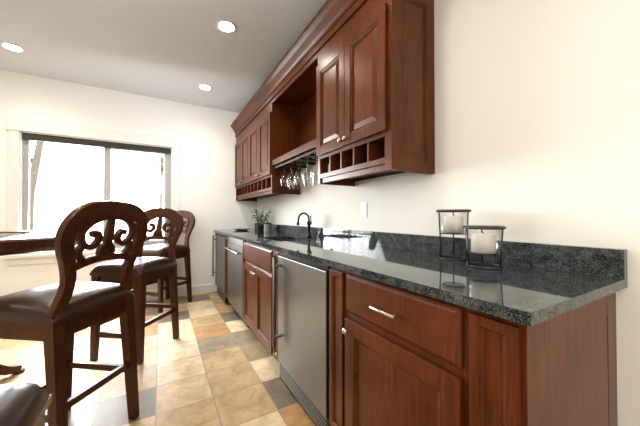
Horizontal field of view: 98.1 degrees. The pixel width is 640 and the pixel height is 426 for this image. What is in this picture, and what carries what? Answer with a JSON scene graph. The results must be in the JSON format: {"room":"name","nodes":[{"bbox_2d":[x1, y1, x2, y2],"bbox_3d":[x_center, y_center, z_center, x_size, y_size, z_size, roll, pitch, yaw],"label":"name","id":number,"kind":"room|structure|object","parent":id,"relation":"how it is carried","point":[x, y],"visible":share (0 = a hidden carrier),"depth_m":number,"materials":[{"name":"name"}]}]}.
{"room":"kitchen","nodes":[
{"label":"kitchen","id":0,"kind":"room"},
{"bbox_2d":[0,69,256,295],"bbox_3d":[-3.469,-0.206,3.096,5.600,2.720,0.120,0,-1,-30],"label":"wall","id":1,"kind":"structure","parent":0,"point":[207,187],"depth_m":3.78,"materials":[{"name":"white paint"}]},
{"bbox_2d":[2,117,180,265],"bbox_3d":[-2.714,-0.230,3.489,1.720,1.625,0.150,0,-1,-30],"label":"window","id":2,"kind":"structure","parent":1,"relation":"in","point":[16,128],"depth_m":3.30,"materials":[{"name":"white"}]},
{"bbox_2d":[146,283,212,300],"bbox_3d":[-3.721,1.089,2.860,4.940,0.125,0.014,0,-1,-30],"label":"baseboard","id":3,"kind":"structure","parent":1,"relation":"attached to","point":[200,289],"depth_m":3.95,"materials":[{"name":"white wood"}]},
{"bbox_2d":[0,291,315,425],"bbox_3d":[-1.764,1.172,0.214,5.700,0.100,6.750,0,-1,-30],"label":"floor","id":4,"kind":"structure","parent":0,"point":[216,363],"depth_m":1.95,"materials":[{"name":"tile"}]},
{"bbox_2d":[0,382,51,425],"bbox_3d":[-0.791,0.526,0.370,0.537,1.198,0.471,0,-1,-30],"label":"bar stool","id":5,"kind":"object","parent":4,"relation":"on","point":[24,404],"visible":1,"depth_m":0.59,"materials":[{"name":"brown leather"}]},
{"bbox_2d":[0,231,76,374],"bbox_3d":[-2.284,0.636,1.507,1.520,1.000,1.520,0,-1,-30],"label":"pub table","id":6,"kind":"object","parent":4,"relation":"on","point":[16,242],"visible":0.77,"depth_m":1.55,"materials":[{"name":"brown wood"}]},
{"bbox_2d":[0,200,147,425],"bbox_3d":[-1.251,0.537,1.381,0.537,1.198,0.471,0,-1,7],"label":"bar stool","id":7,"kind":"object","parent":4,"relation":"on","point":[54,318],"visible":1,"depth_m":1.27,"materials":[{"name":"brown wood"}]},
{"bbox_2d":[89,208,183,364],"bbox_3d":[-1.534,0.548,2.380,0.471,1.198,0.537,0,-1,7],"label":"bar stool","id":8,"kind":"object","parent":4,"relation":"on","point":[145,270],"visible":0.85,"depth_m":2.25,"materials":[{"name":"brown wood"}]},
{"bbox_2d":[141,210,194,312],"bbox_3d":[-1.949,0.560,3.518,0.471,1.198,0.537,0,-1,20],"label":"bar stool","id":9,"kind":"object","parent":4,"relation":"on","point":[161,250],"visible":0.6,"depth_m":3.56,"materials":[{"name":"brown wood"}]},
{"bbox_2d":[212,233,229,303],"bbox_3d":[-1.110,0.722,3.887,0.672,0.880,0.608,0,-1,-30],"label":"ice maker","id":10,"kind":"object","parent":4,"relation":"on","point":[220,239],"visible":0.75,"depth_m":3.73,"materials":[{"name":"grey metal"}]},
{"bbox_2d":[225,236,229,298],"bbox_3d":[-0.867,0.717,3.548,0.623,0.884,0.210,0,-1,-30],"label":"base cabinet","id":11,"kind":"object","parent":4,"relation":"on","point":[227,237],"depth_m":3.45,"materials":[{"name":"brown wood"}]},
{"bbox_2d":[224,237,248,327],"bbox_3d":[-0.683,0.714,3.150,0.666,0.879,0.652,0,-1,-30],"label":"dishwasher","id":12,"kind":"object","parent":4,"relation":"on","point":[235,249],"visible":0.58,"depth_m":2.95,"materials":[{"name":"grey metal"}]},
{"bbox_2d":[243,239,280,362],"bbox_3d":[-0.252,0.704,2.473,0.628,0.886,0.941,0,-1,-30],"label":"base cabinet","id":13,"kind":"object","parent":4,"relation":"on","point":[257,265],"depth_m":2.26,"materials":[{"name":"brown wood"}]},
{"bbox_2d":[272,252,330,425],"bbox_3d":[0.110,0.699,1.763,0.672,0.880,0.638,0,-1,-30],"label":"fridge","id":14,"kind":"object","parent":4,"relation":"on","point":[302,336],"visible":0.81,"depth_m":1.55,"materials":[{"name":"grey metal"}]},
{"bbox_2d":[329,267,617,425],"bbox_3d":[0.516,0.690,1.136,0.628,0.886,0.843,0,-1,-30],"label":"base cabinet","id":15,"kind":"object","parent":4,"relation":"on","point":[398,356],"depth_m":0.83,"materials":[{"name":"brown wood"}]},
{"bbox_2d":[214,223,627,326],"bbox_3d":[-0.283,0.286,2.508,0.650,0.298,4.058,0,-1,-30],"label":"countertop","id":16,"kind":"structure","parent":15,"relation":"on","point":[529,284],"depth_m":1.02,"materials":[{"name":"stone"}]},
{"bbox_2d":[251,209,270,230],"bbox_3d":[-0.798,0.083,3.749,0.279,0.323,0.293,0,-1,-30],"label":"plant","id":17,"kind":"object","parent":16,"relation":"on","point":[260,227],"visible":0.98,"depth_m":3.69,"materials":[{"name":"green plant"}]},
{"bbox_2d":[264,221,271,231],"bbox_3d":[-0.667,0.172,3.536,0.100,0.140,0.098,0,-1,-30],"label":"canister","id":18,"kind":"object","parent":16,"relation":"on","point":[267,226],"visible":1,"depth_m":3.49,"materials":[{"name":"silver metal"}]},
{"bbox_2d":[297,212,311,237],"bbox_3d":[-0.142,0.114,2.609,0.156,0.238,0.086,0,-1,-30],"label":"faucet","id":19,"kind":"object","parent":16,"relation":"on","point":[309,222],"visible":1,"depth_m":2.63,"materials":[{"name":"brown metal"}]},
{"bbox_2d":[0,0,326,112],"bbox_3d":[-1.764,-1.647,0.244,5.700,0.100,6.750,0,-1,-30],"label":"ceiling","id":20,"kind":"structure","parent":0,"point":[177,50],"depth_m":2.57,"materials":[{"name":"white paint"}]},
{"bbox_2d":[0,42,25,52],"bbox_3d":[-2.917,-1.585,2.632,0.172,0.043,0.172,0,-1,-30],"label":"recessed light","id":21,"kind":"object","parent":20,"relation":"in","point":[11,47],"visible":0.92,"depth_m":2.63,"materials":[{"name":"white"}]},
{"bbox_2d":[198,84,212,90],"bbox_3d":[-1.428,-1.576,3.453,0.172,0.043,0.172,0,-1,-30],"label":"recessed light","id":22,"kind":"object","parent":20,"relation":"in","point":[204,87],"visible":0.85,"depth_m":3.45,"materials":[{"name":"white"}]},
{"bbox_2d":[216,20,236,33],"bbox_3d":[-0.790,-1.588,2.343,0.172,0.043,0.172,0,-1,-30],"label":"recessed light","id":23,"kind":"object","parent":20,"relation":"in","point":[223,26],"visible":0.96,"depth_m":2.34,"materials":[{"name":"white"}]},
{"bbox_2d":[257,0,639,425],"bbox_3d":[0.664,-0.222,1.623,0.100,2.720,6.750,0,-1,-30],"label":"wall","id":24,"kind":"structure","parent":0,"point":[537,121],"depth_m":1.15,"materials":[{"name":"white paint"}]},
{"bbox_2d":[235,120,256,200],"bbox_3d":[-0.963,-0.708,4.008,0.349,1.036,0.800,0,-1,-30],"label":"upper cabinet","id":25,"kind":"object","parent":24,"relation":"attached to","point":[241,132],"depth_m":3.95,"materials":[{"name":"brown wood"}]},
{"bbox_2d":[247,96,270,199],"bbox_3d":[-0.568,-0.716,3.320,0.349,1.036,0.787,0,-1,-30],"label":"upper cabinet","id":26,"kind":"object","parent":24,"relation":"attached to","point":[257,122],"depth_m":3.31,"materials":[{"name":"brown wood"}]},
{"bbox_2d":[267,40,314,195],"bbox_3d":[-0.125,-0.724,2.548,0.349,1.036,0.993,0,-1,-30],"label":"upper cabinet","id":27,"kind":"object","parent":24,"relation":"attached to","point":[291,104],"depth_m":2.90,"materials":[{"name":"brown wood"}]},
{"bbox_2d":[275,149,322,188],"bbox_3d":[-0.121,-0.366,2.546,0.284,0.257,0.894,0,-1,-30],"label":"stemware rack","id":28,"kind":"object","parent":27,"relation":"hanging from","point":[297,164],"visible":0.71,"depth_m":2.60,"materials":[{"name":"clear glass"}]},
{"bbox_2d":[361,202,366,217],"bbox_3d":[0.330,-0.022,2.093,0.008,0.115,0.072,0,-1,-30],"label":"electrical outlet plate","id":29,"kind":"object","parent":24,"relation":"attached to","point":[363,209],"visible":1,"depth_m":2.09,"materials":[{"name":"white plastic"}]},
{"bbox_2d":[315,0,434,185],"bbox_3d":[0.308,-0.732,1.795,0.349,1.036,0.744,0,-1,-30],"label":"upper cabinet","id":30,"kind":"object","parent":24,"relation":"attached to","point":[345,90],"depth_m":1.54,"materials":[{"name":"brown wood"}]},
{"label":"outside","id":31,"kind":"structure","parent":0,"visible":0},
{"bbox_2d":[30,140,164,245],"bbox_3d":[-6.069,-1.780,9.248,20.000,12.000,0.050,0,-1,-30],"label":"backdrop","id":32,"kind":"structure","parent":31,"point":[52,182],"depth_m":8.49,"materials":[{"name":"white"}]},
{"bbox_3d":[-4.438,1.739,6.370,20.000,0.100,6.500,0,-1,-30],"label":"ground","id":33,"kind":"structure","parent":31,"visible":0},
{"bbox_2d":[30,141,164,239],"bbox_3d":[-4.460,-0.373,5.695,3.090,4.113,1.734,0,-1,-30],"label":"tree","id":34,"kind":"object","parent":33,"relation":"on","point":[147,187],"depth_m":6.16,"materials":[{"name":"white plant"}]}
]}

